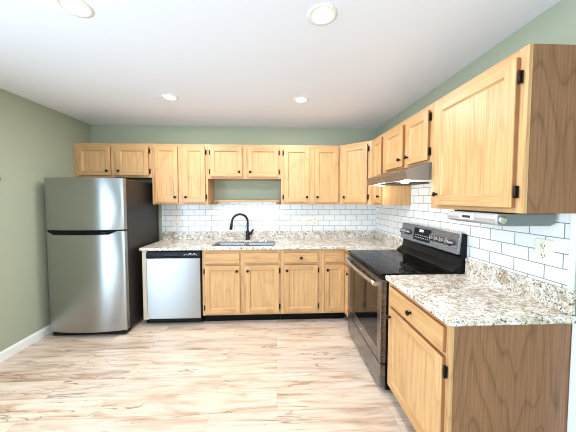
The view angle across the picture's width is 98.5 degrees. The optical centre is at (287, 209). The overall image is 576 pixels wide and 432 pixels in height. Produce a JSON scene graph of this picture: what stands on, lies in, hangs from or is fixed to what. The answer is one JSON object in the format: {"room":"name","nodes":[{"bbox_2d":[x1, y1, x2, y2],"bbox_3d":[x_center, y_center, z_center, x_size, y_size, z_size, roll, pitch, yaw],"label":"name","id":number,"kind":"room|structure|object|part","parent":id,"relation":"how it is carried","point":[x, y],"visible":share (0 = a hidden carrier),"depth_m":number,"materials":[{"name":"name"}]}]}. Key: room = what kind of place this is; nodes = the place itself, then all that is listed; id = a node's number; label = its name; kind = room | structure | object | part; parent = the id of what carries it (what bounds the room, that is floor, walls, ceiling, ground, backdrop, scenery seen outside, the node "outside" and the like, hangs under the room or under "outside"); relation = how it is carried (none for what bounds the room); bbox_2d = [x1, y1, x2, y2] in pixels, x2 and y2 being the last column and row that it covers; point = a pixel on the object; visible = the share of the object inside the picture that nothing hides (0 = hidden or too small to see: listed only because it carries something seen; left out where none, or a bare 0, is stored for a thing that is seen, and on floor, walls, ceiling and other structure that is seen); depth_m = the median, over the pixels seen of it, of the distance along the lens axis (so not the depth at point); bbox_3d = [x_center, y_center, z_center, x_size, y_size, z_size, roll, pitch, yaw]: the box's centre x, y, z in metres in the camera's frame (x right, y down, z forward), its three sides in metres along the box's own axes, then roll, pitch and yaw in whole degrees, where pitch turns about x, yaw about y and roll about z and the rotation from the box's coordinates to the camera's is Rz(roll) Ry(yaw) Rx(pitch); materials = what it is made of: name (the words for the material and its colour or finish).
{"room":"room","nodes":[
{"label":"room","id":0,"kind":"room"},
{"bbox_2d":[0,88,91,351],"bbox_3d":[-2.566,0.220,0.348,0.100,2.474,6.112,0,2,-3],"label":"wall","id":1,"kind":"structure","parent":0,"point":[37,140],"depth_m":2.48,"materials":[{"name":"green paint"}]},
{"bbox_2d":[0,325,51,362],"bbox_3d":[-2.592,1.331,2.224,0.016,0.092,2.462,0,2,-3],"label":"baseboard","id":2,"kind":"structure","parent":1,"relation":"attached to","point":[19,346],"depth_m":2.44,"materials":[{"name":"white paint"}]},
{"bbox_2d":[0,313,415,431],"bbox_3d":[-0.552,1.482,0.496,4.132,0.060,6.312,0,2,-3],"label":"floor","id":3,"kind":"structure","parent":0,"point":[289,375],"depth_m":2.00,"materials":[{"name":"brown wood"}]},
{"bbox_2d":[44,177,158,334],"bbox_3d":[-2.151,0.489,2.984,0.800,1.708,0.828,0,2,-3],"label":"refrigerator","id":4,"kind":"object","parent":3,"relation":"on","point":[97,228],"visible":0.94,"depth_m":2.61,"materials":[{"name":"silver metal"}]},
{"bbox_3d":[-2.159,0.238,2.599,0.700,0.042,0.082,0,2,-3],"label":"pocket handle","id":5,"kind":"part","parent":4,"relation":"part of","materials":[{"name":"black plastic"}]},
{"bbox_3d":[-2.134,-0.063,2.605,0.800,0.547,0.098,0,2,-3],"label":"freezer door","id":6,"kind":"part","parent":4,"relation":"part of","materials":[{"name":"silver metal"}]},
{"bbox_3d":[-2.134,0.760,2.641,0.800,1.072,0.098,0,2,-3],"label":"fresh food door","id":7,"kind":"part","parent":4,"relation":"part of","materials":[{"name":"silver metal"}]},
{"bbox_2d":[142,251,151,322],"bbox_3d":[-1.663,0.895,3.170,0.058,0.878,0.601,0,2,-3],"label":"end panel","id":8,"kind":"object","parent":3,"relation":"on","point":[144,269],"visible":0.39,"depth_m":2.87,"materials":[{"name":"brown wood"}]},
{"bbox_2d":[146,250,204,322],"bbox_3d":[-1.324,0.899,3.139,0.614,0.874,0.590,0,2,-3],"label":"dishwasher","id":9,"kind":"object","parent":3,"relation":"on","point":[174,278],"visible":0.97,"depth_m":2.85,"materials":[{"name":"silver metal"}]},
{"bbox_3d":[-1.326,0.525,2.830,0.170,0.036,0.004,0,2,-3],"label":"pocket handle","id":10,"kind":"part","parent":9,"relation":"part of","materials":[{"name":"black plastic"}]},
{"bbox_3d":[-1.313,0.515,2.851,0.608,0.068,0.042,0,2,-3],"label":"control panel","id":11,"kind":"part","parent":9,"relation":"part of","materials":[{"name":"black plastic"}]},
{"bbox_3d":[-1.314,1.300,2.944,0.614,0.090,0.085,0,2,-3],"label":"kick plate","id":12,"kind":"part","parent":9,"relation":"part of","materials":[{"name":"black"}]},
{"bbox_2d":[202,242,280,320],"bbox_3d":[-0.557,0.894,3.199,0.912,0.878,0.661,0,2,-3],"label":"base cabinet","id":13,"kind":"object","parent":3,"relation":"on","point":[239,285],"visible":0.99,"depth_m":2.91,"materials":[{"name":"brown wood"}]},
{"bbox_3d":[-0.763,0.563,2.887,0.399,0.117,0.020,0,2,-3],"label":"false drawer","id":14,"kind":"part","parent":13,"relation":"part of","materials":[{"name":"brown wood"}]},
{"bbox_3d":[-0.764,0.933,2.902,0.401,0.569,0.022,0,2,-3],"label":"door","id":15,"kind":"part","parent":13,"relation":"part of","materials":[{"name":"brown wood"}]},
{"bbox_3d":[-0.304,0.562,2.909,0.393,0.117,0.020,0,2,-3],"label":"false drawer","id":16,"kind":"part","parent":13,"relation":"part of","materials":[{"name":"brown wood"}]},
{"bbox_3d":[-0.304,0.932,2.924,0.393,0.569,0.022,0,2,-3],"label":"door","id":17,"kind":"part","parent":13,"relation":"part of","materials":[{"name":"brown wood"}]},
{"bbox_2d":[139,230,402,250],"bbox_3d":[-0.213,0.387,3.086,2.993,0.142,0.860,0,2,-3],"label":"countertop","id":18,"kind":"structure","parent":13,"relation":"on","point":[351,239],"depth_m":3.35,"materials":[{"name":"stone"}]},
{"bbox_2d":[229,213,253,239],"bbox_3d":[-0.632,0.227,3.392,0.335,0.367,0.085,0,3,-11],"label":"faucet","id":19,"kind":"object","parent":18,"relation":"on","point":[248,233],"visible":1,"depth_m":3.39,"materials":[{"name":"black metal"}]},
{"bbox_3d":[-0.656,0.168,3.378,0.245,0.247,0.032,-1,3,-19],"label":"spout","id":20,"kind":"part","parent":19,"relation":"part of","materials":[{"name":"black metal"}]},
{"bbox_2d":[215,242,274,245],"bbox_3d":[-0.548,0.545,3.175,0.781,0.180,0.430,0,2,-3],"label":"sink","id":21,"kind":"object","parent":18,"relation":"in","point":[261,243],"visible":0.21,"depth_m":3.36,"materials":[{"name":"grey metal"}]},
{"bbox_3d":[-0.745,0.546,3.166,0.386,0.180,0.430,0,2,-3],"label":"bowl","id":22,"kind":"part","parent":21,"relation":"part of","materials":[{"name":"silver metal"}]},
{"bbox_3d":[-0.353,0.545,3.184,0.391,0.180,0.430,0,2,-3],"label":"bowl","id":23,"kind":"part","parent":21,"relation":"part of","materials":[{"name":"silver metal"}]},
{"bbox_2d":[280,249,321,319],"bbox_3d":[0.143,0.893,3.232,0.489,0.878,0.661,0,2,-3],"label":"base cabinet","id":24,"kind":"object","parent":3,"relation":"on","point":[300,270],"visible":0.97,"depth_m":2.94,"materials":[{"name":"brown wood"}]},
{"bbox_3d":[0.154,0.561,2.930,0.397,0.117,0.020,0,2,-3],"label":"drawer","id":25,"kind":"part","parent":24,"relation":"part of","materials":[{"name":"brown wood"}]},
{"bbox_3d":[0.154,0.931,2.945,0.397,0.569,0.022,0,2,-3],"label":"door","id":26,"kind":"part","parent":24,"relation":"part of","materials":[{"name":"brown wood"}]},
{"bbox_2d":[320,249,345,318],"bbox_3d":[0.533,0.892,3.249,0.290,0.878,0.661,0,2,-3],"label":"base cabinet","id":27,"kind":"object","parent":3,"relation":"on","point":[333,262],"visible":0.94,"depth_m":2.96,"materials":[{"name":"brown wood"}]},
{"bbox_3d":[0.554,0.931,2.963,0.234,0.569,0.022,0,2,-3],"label":"door","id":28,"kind":"part","parent":27,"relation":"part of","materials":[{"name":"brown wood"}]},
{"bbox_3d":[0.554,0.560,2.948,0.234,0.117,0.020,0,2,-3],"label":"drawer","id":29,"kind":"part","parent":27,"relation":"part of","materials":[{"name":"brown wood"}]},
{"bbox_2d":[344,251,349,316],"bbox_3d":[0.973,0.909,2.865,0.661,0.878,0.254,0,2,-3],"label":"base cabinet","id":30,"kind":"object","parent":3,"relation":"on","point":[347,253],"visible":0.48,"depth_m":2.88,"materials":[{"name":"brown wood"}]},
{"bbox_3d":[0.685,0.936,2.843,0.022,0.569,0.192,0,2,-3],"label":"door","id":31,"kind":"part","parent":30,"relation":"part of","materials":[{"name":"brown wood"}]},
{"bbox_2d":[344,223,466,389],"bbox_3d":[0.962,0.764,2.288,0.719,1.218,0.863,0,2,-3],"label":"range","id":32,"kind":"object","parent":3,"relation":"on","point":[424,250],"visible":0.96,"depth_m":2.09,"materials":[{"name":"black metal"}]},
{"bbox_3d":[0.638,0.539,2.264,0.070,0.034,0.799,0,2,-3],"label":"handle","id":33,"kind":"part","parent":32,"relation":"part of","materials":[{"name":"silver metal"}]},
{"bbox_3d":[0.696,1.239,2.297,0.042,0.179,0.843,0,2,-3],"label":"storage drawer","id":34,"kind":"part","parent":32,"relation":"part of","materials":[{"name":"grey metal"}]},
{"bbox_3d":[0.695,0.820,2.279,0.044,0.637,0.843,0,2,-3],"label":"oven door","id":35,"kind":"part","parent":32,"relation":"part of","materials":[{"name":"black glass"}]},
{"bbox_3d":[0.702,0.488,2.265,0.030,0.028,0.855,0,2,-3],"label":"trim","id":36,"kind":"part","parent":32,"relation":"part of","materials":[{"name":"black plastic"}]},
{"bbox_2d":[348,249,463,275],"bbox_3d":[0.984,0.462,2.276,0.637,0.022,0.863,0,2,-3],"label":"cooktop","id":37,"kind":"object","parent":32,"relation":"in","point":[397,261],"depth_m":2.12,"materials":[{"name":"black glass"}]},
{"bbox_3d":[1.263,0.237,2.280,0.042,0.164,0.847,0,2,-3],"label":"control panel","id":38,"kind":"part","parent":32,"relation":"part of","materials":[{"name":"grey metal"}]},
{"bbox_3d":[1.252,0.252,1.940,0.045,0.058,0.057,0,2,-3],"label":"knob","id":39,"kind":"part","parent":32,"relation":"part of","materials":[{"name":"grey metal"}]},
{"bbox_2d":[386,282,571,431],"bbox_3d":[1.034,0.967,1.533,0.661,0.878,0.650,0,2,-3],"label":"base cabinet","id":40,"kind":"object","parent":3,"relation":"on","point":[443,377],"visible":0.9,"depth_m":1.21,"materials":[{"name":"brown wood"}]},
{"bbox_3d":[0.747,0.992,1.508,0.022,0.572,0.571,0,2,-3],"label":"door","id":41,"kind":"part","parent":40,"relation":"part of","materials":[{"name":"brown wood"}]},
{"bbox_3d":[0.748,0.619,1.492,0.020,0.125,0.571,0,2,-3],"label":"drawer","id":42,"kind":"part","parent":40,"relation":"part of","materials":[{"name":"brown wood"}]},
{"bbox_3d":[0.767,0.915,1.518,0.019,0.775,0.650,0,2,-3],"label":"frame","id":43,"kind":"part","parent":40,"relation":"part of","materials":[{"name":"brown wood"}]},
{"bbox_2d":[385,258,575,326],"bbox_3d":[1.044,0.451,1.500,0.628,0.152,0.682,0,2,-3],"label":"countertop","id":44,"kind":"structure","parent":40,"relation":"on","point":[485,295],"depth_m":1.37,"materials":[{"name":"stone"}]},
{"bbox_2d":[91,125,376,240],"bbox_3d":[-0.696,0.081,3.541,4.132,2.474,0.100,0,2,-3],"label":"wall","id":45,"kind":"structure","parent":0,"point":[134,134],"depth_m":3.46,"materials":[{"name":"green paint"}]},
{"bbox_2d":[73,143,151,179],"bbox_3d":[-2.179,-0.620,3.210,0.938,0.422,0.361,0,2,-3],"label":"upper cabinet","id":46,"kind":"object","parent":45,"relation":"attached to","point":[100,160],"visible":0.94,"depth_m":3.07,"materials":[{"name":"brown wood"}]},
{"bbox_3d":[-2.389,-0.607,3.062,0.389,0.360,0.022,0,2,-3],"label":"door","id":47,"kind":"part","parent":46,"relation":"part of","materials":[{"name":"brown wood"}]},
{"bbox_3d":[-1.932,-0.608,3.083,0.391,0.360,0.022,0,2,-3],"label":"door","id":48,"kind":"part","parent":46,"relation":"part of","materials":[{"name":"brown wood"}]},
{"bbox_2d":[151,144,213,203],"bbox_3d":[-1.366,-0.454,3.251,0.688,0.758,0.353,0,2,-3],"label":"upper cabinet","id":49,"kind":"object","parent":45,"relation":"attached to","point":[179,171],"visible":0.98,"depth_m":3.12,"materials":[{"name":"brown wood"}]},
{"bbox_3d":[-1.523,-0.443,3.109,0.281,0.700,0.022,0,2,-3],"label":"door","id":50,"kind":"part","parent":49,"relation":"part of","materials":[{"name":"brown wood"}]},
{"bbox_3d":[-1.179,-0.443,3.125,0.268,0.700,0.022,0,2,-3],"label":"door","id":51,"kind":"part","parent":49,"relation":"part of","materials":[{"name":"brown wood"}]},
{"bbox_2d":[207,144,280,180],"bbox_3d":[-0.560,-0.618,3.285,0.925,0.433,0.361,0,2,-3],"label":"upper cabinet","id":52,"kind":"object","parent":45,"relation":"attached to","point":[226,162],"visible":1,"depth_m":3.15,"materials":[{"name":"brown wood"}]},
{"bbox_3d":[-0.781,-0.606,3.136,0.397,0.371,0.022,0,2,-3],"label":"door","id":53,"kind":"part","parent":52,"relation":"part of","materials":[{"name":"brown wood"}]},
{"bbox_3d":[-0.317,-0.607,3.158,0.391,0.371,0.022,0,2,-3],"label":"door","id":54,"kind":"part","parent":52,"relation":"part of","materials":[{"name":"brown wood"}]},
{"bbox_2d":[212,200,279,203],"bbox_3d":[-0.564,-0.108,3.412,0.919,0.053,0.151,0,2,-3],"label":"niche shelf","id":55,"kind":"object","parent":45,"relation":"attached to","point":[214,201],"visible":1,"depth_m":3.41,"materials":[{"name":"brown wood"}]},
{"bbox_2d":[163,202,375,231],"bbox_3d":[-0.231,0.105,3.509,3.006,0.430,0.008,0,2,-3],"label":"tiled wall","id":56,"kind":"structure","parent":45,"relation":"attached to","point":[262,216],"depth_m":3.50,"materials":[{"name":"white tile"}]},
{"bbox_2d":[174,218,179,225],"bbox_3d":[-1.545,0.168,3.442,0.080,0.122,0.009,0,2,-3],"label":"wall outlet","id":57,"kind":"object","parent":56,"relation":"attached to","point":[176,220],"visible":1,"depth_m":3.44,"materials":[{"name":"beige plastic"}]},
{"bbox_2d":[291,216,296,224],"bbox_3d":[0.084,0.155,3.512,0.080,0.122,0.018,0,2,-3],"label":"light switch","id":58,"kind":"object","parent":56,"relation":"attached to","point":[293,218],"visible":1,"depth_m":3.52,"materials":[{"name":"beige plastic"}]},
{"bbox_2d":[301,216,306,224],"bbox_3d":[0.231,0.154,3.519,0.080,0.122,0.018,0,2,-3],"label":"light switch","id":59,"kind":"object","parent":56,"relation":"attached to","point":[303,218],"visible":1,"depth_m":3.52,"materials":[{"name":"beige plastic"}]},
{"bbox_2d":[312,216,316,224],"bbox_3d":[0.378,0.154,3.530,0.080,0.122,0.009,0,2,-3],"label":"wall outlet","id":60,"kind":"object","parent":56,"relation":"attached to","point":[314,218],"visible":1,"depth_m":3.53,"materials":[{"name":"beige plastic"}]},
{"bbox_2d":[281,145,339,203],"bbox_3d":[0.285,-0.457,3.327,0.764,0.758,0.353,0,2,-3],"label":"upper cabinet","id":61,"kind":"object","parent":45,"relation":"attached to","point":[310,174],"visible":1,"depth_m":3.19,"materials":[{"name":"brown wood"}]},
{"bbox_3d":[0.110,-0.444,3.185,0.324,0.696,0.022,0,2,-3],"label":"door","id":62,"kind":"part","parent":61,"relation":"part of","materials":[{"name":"brown wood"}]},
{"bbox_3d":[0.497,-0.445,3.202,0.305,0.696,0.022,0,2,-3],"label":"door","id":63,"kind":"part","parent":61,"relation":"part of","materials":[{"name":"brown wood"}]},
{"bbox_2d":[339,140,371,204],"bbox_3d":[0.975,-0.453,3.233,0.604,0.758,0.604,0,2,-3],"label":"upper cabinet","id":64,"kind":"object","parent":45,"relation":"attached to","point":[355,158],"visible":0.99,"depth_m":3.06,"materials":[{"name":"brown wood"}]},
{"bbox_2d":[0,0,559,127],"bbox_3d":[-0.552,-1.090,0.384,4.132,0.140,6.312,0,2,-3],"label":"ceiling","id":65,"kind":"structure","parent":0,"point":[229,63],"depth_m":1.75,"materials":[{"name":"white paint"}]},
{"bbox_2d":[53,0,93,17],"bbox_3d":[-1.113,-1.107,1.288,0.163,0.106,0.163,0,2,-3],"label":"ceiling light","id":66,"kind":"object","parent":65,"relation":"attached to","point":[79,8],"visible":0.98,"depth_m":1.31,"materials":[{"name":"white paint"}]},
{"bbox_3d":[-1.113,-1.113,1.288,0.099,0.083,0.099,0,2,-3],"label":"bulb","id":67,"kind":"part","parent":66,"relation":"part of","materials":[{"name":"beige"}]},
{"bbox_2d":[161,94,178,100],"bbox_3d":[-1.166,-1.157,2.446,0.163,0.106,0.163,0,2,-3],"label":"ceiling light","id":68,"kind":"object","parent":65,"relation":"attached to","point":[169,97],"visible":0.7,"depth_m":2.47,"materials":[{"name":"white paint"}]},
{"bbox_2d":[293,96,308,102],"bbox_3d":[0.133,-1.159,2.506,0.163,0.106,0.163,0,2,-3],"label":"ceiling light","id":69,"kind":"object","parent":65,"relation":"attached to","point":[301,99],"visible":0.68,"depth_m":2.54,"materials":[{"name":"white paint"}]},
{"bbox_2d":[307,3,337,25],"bbox_3d":[0.186,-1.109,1.348,0.163,0.106,0.163,0,2,-3],"label":"ceiling light","id":70,"kind":"object","parent":65,"relation":"attached to","point":[320,14],"visible":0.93,"depth_m":1.36,"materials":[{"name":"white paint"}]},
{"bbox_3d":[0.186,-1.116,1.348,0.099,0.083,0.099,0,2,-3],"label":"bulb","id":71,"kind":"part","parent":70,"relation":"part of","materials":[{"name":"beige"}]},
{"bbox_2d":[377,0,575,420],"bbox_3d":[1.461,0.212,0.534,0.100,2.474,6.112,0,2,-3],"label":"wall","id":72,"kind":"structure","parent":0,"point":[557,24],"depth_m":1.48,"materials":[{"name":"green paint"}]},
{"bbox_2d":[372,133,410,204],"bbox_3d":[1.121,-0.433,2.776,0.353,0.758,0.322,0,2,-3],"label":"upper cabinet","id":73,"kind":"object","parent":72,"relation":"attached to","point":[381,195],"visible":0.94,"depth_m":2.63,"materials":[{"name":"brown wood"}]},
{"bbox_3d":[0.988,-0.426,2.747,0.022,0.698,0.224,0,2,-3],"label":"door","id":74,"kind":"part","parent":73,"relation":"part of","materials":[{"name":"brown wood"}]},
{"bbox_3d":[1.008,-0.433,2.770,0.019,0.758,0.322,0,2,-3],"label":"frame","id":75,"kind":"part","parent":73,"relation":"part of","materials":[{"name":"brown wood"}]},
{"bbox_2d":[366,162,431,185],"bbox_3d":[1.081,-0.294,2.216,0.485,0.140,0.792,0,2,-3],"label":"range hood","id":76,"kind":"object","parent":72,"relation":"attached to","point":[421,173],"visible":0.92,"depth_m":1.96,"materials":[{"name":"grey metal"}]},
{"bbox_3d":[1.099,-0.284,1.822,0.485,0.127,0.002,0,2,-3],"label":"plate","id":77,"kind":"part","parent":76,"relation":"part of","materials":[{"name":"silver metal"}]},
{"bbox_2d":[384,103,432,172],"bbox_3d":[1.151,-0.576,2.203,0.361,0.422,0.808,0,2,-3],"label":"upper cabinet","id":78,"kind":"object","parent":72,"relation":"attached to","point":[408,143],"visible":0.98,"depth_m":2.06,"materials":[{"name":"brown wood"}]},
{"bbox_3d":[1.006,-0.571,2.356,0.022,0.358,0.352,0,2,-3],"label":"door","id":79,"kind":"part","parent":78,"relation":"part of","materials":[{"name":"brown wood"}]},
{"bbox_3d":[1.024,-0.554,1.965,0.022,0.358,0.297,0,2,-3],"label":"door","id":80,"kind":"part","parent":78,"relation":"part of","materials":[{"name":"brown wood"}]},
{"bbox_2d":[376,183,570,288],"bbox_3d":[1.322,0.048,2.387,0.008,0.840,2.369,0,2,-3],"label":"tiled wall","id":81,"kind":"structure","parent":72,"relation":"attached to","point":[510,248],"depth_m":1.61,"materials":[{"name":"white tile"}]},
{"bbox_2d":[390,217,393,227],"bbox_3d":[1.282,0.154,3.062,0.009,0.122,0.080,0,2,-3],"label":"wall outlet","id":82,"kind":"object","parent":81,"relation":"attached to","point":[391,218],"visible":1,"depth_m":3.06,"materials":[{"name":"beige plastic"}]},
{"bbox_2d":[534,238,553,264],"bbox_3d":[1.362,0.220,1.322,0.009,0.128,0.092,0,2,-3],"label":"wall outlet","id":83,"kind":"object","parent":81,"relation":"attached to","point":[544,248],"visible":1,"depth_m":1.31,"materials":[{"name":"beige plastic"}]},
{"bbox_2d":[539,252,546,259],"bbox_3d":[1.359,0.246,1.323,0.003,0.036,0.036,0,2,-3],"label":"receptacle","id":84,"kind":"object","parent":83,"relation":"attached to","point":[542,255],"depth_m":1.32,"materials":[{"name":"grey plastic"}]},
{"bbox_2d":[540,243,546,249],"bbox_3d":[1.359,0.194,1.321,0.003,0.036,0.036,0,2,-3],"label":"receptacle","id":85,"kind":"object","parent":83,"relation":"attached to","point":[543,246],"depth_m":1.32,"materials":[{"name":"grey plastic"}]},
{"bbox_2d":[431,44,575,213],"bbox_3d":[1.182,-0.376,1.465,0.353,0.758,0.682,0,2,-3],"label":"upper cabinet","id":86,"kind":"object","parent":72,"relation":"attached to","point":[504,140],"visible":1,"depth_m":1.16,"materials":[{"name":"brown wood"}]},
{"bbox_3d":[1.048,-0.368,1.444,0.022,0.692,0.575,0,2,-3],"label":"door","id":87,"kind":"part","parent":86,"relation":"part of","materials":[{"name":"brown wood"}]},
{"bbox_2d":[448,210,555,225],"bbox_3d":[1.180,0.040,1.409,0.322,0.069,0.364,0,2,-3],"label":"radio","id":88,"kind":"object","parent":86,"relation":"attached to","point":[483,217],"visible":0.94,"depth_m":1.24,"materials":[{"name":"grey plastic"}]},
{"bbox_3d":[1.022,0.038,1.422,0.004,0.029,0.110,0,2,-3],"label":"button plate","id":89,"kind":"part","parent":88,"relation":"part of","materials":[{"name":"white plastic"}]},
{"bbox_3d":[1.032,0.040,1.409,0.016,0.055,0.350,0,2,-3],"label":"panel","id":90,"kind":"part","parent":88,"relation":"part of","materials":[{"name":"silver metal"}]},
{"bbox_3d":[1.192,0.009,1.401,0.290,0.006,0.315,0,2,-3],"label":"mounting plate","id":91,"kind":"part","parent":88,"relation":"part of","materials":[{"name":"black plastic"}]},
{"bbox_2d":[567,323,575,431],"bbox_3d":[1.379,0.982,1.194,0.006,0.878,0.052,0,2,-3],"label":"trim","id":92,"kind":"structure","parent":72,"relation":"attached to","point":[571,423],"depth_m":1.20,"materials":[{"name":"white paint"}]},
{"bbox_2d":[567,213,575,290],"bbox_3d":[1.374,0.268,1.201,0.014,0.504,0.023,0,2,-3],"label":"trim","id":93,"kind":"structure","parent":72,"relation":"attached to","point":[572,241],"depth_m":1.19,"materials":[{"name":"white paint"}]}
]}

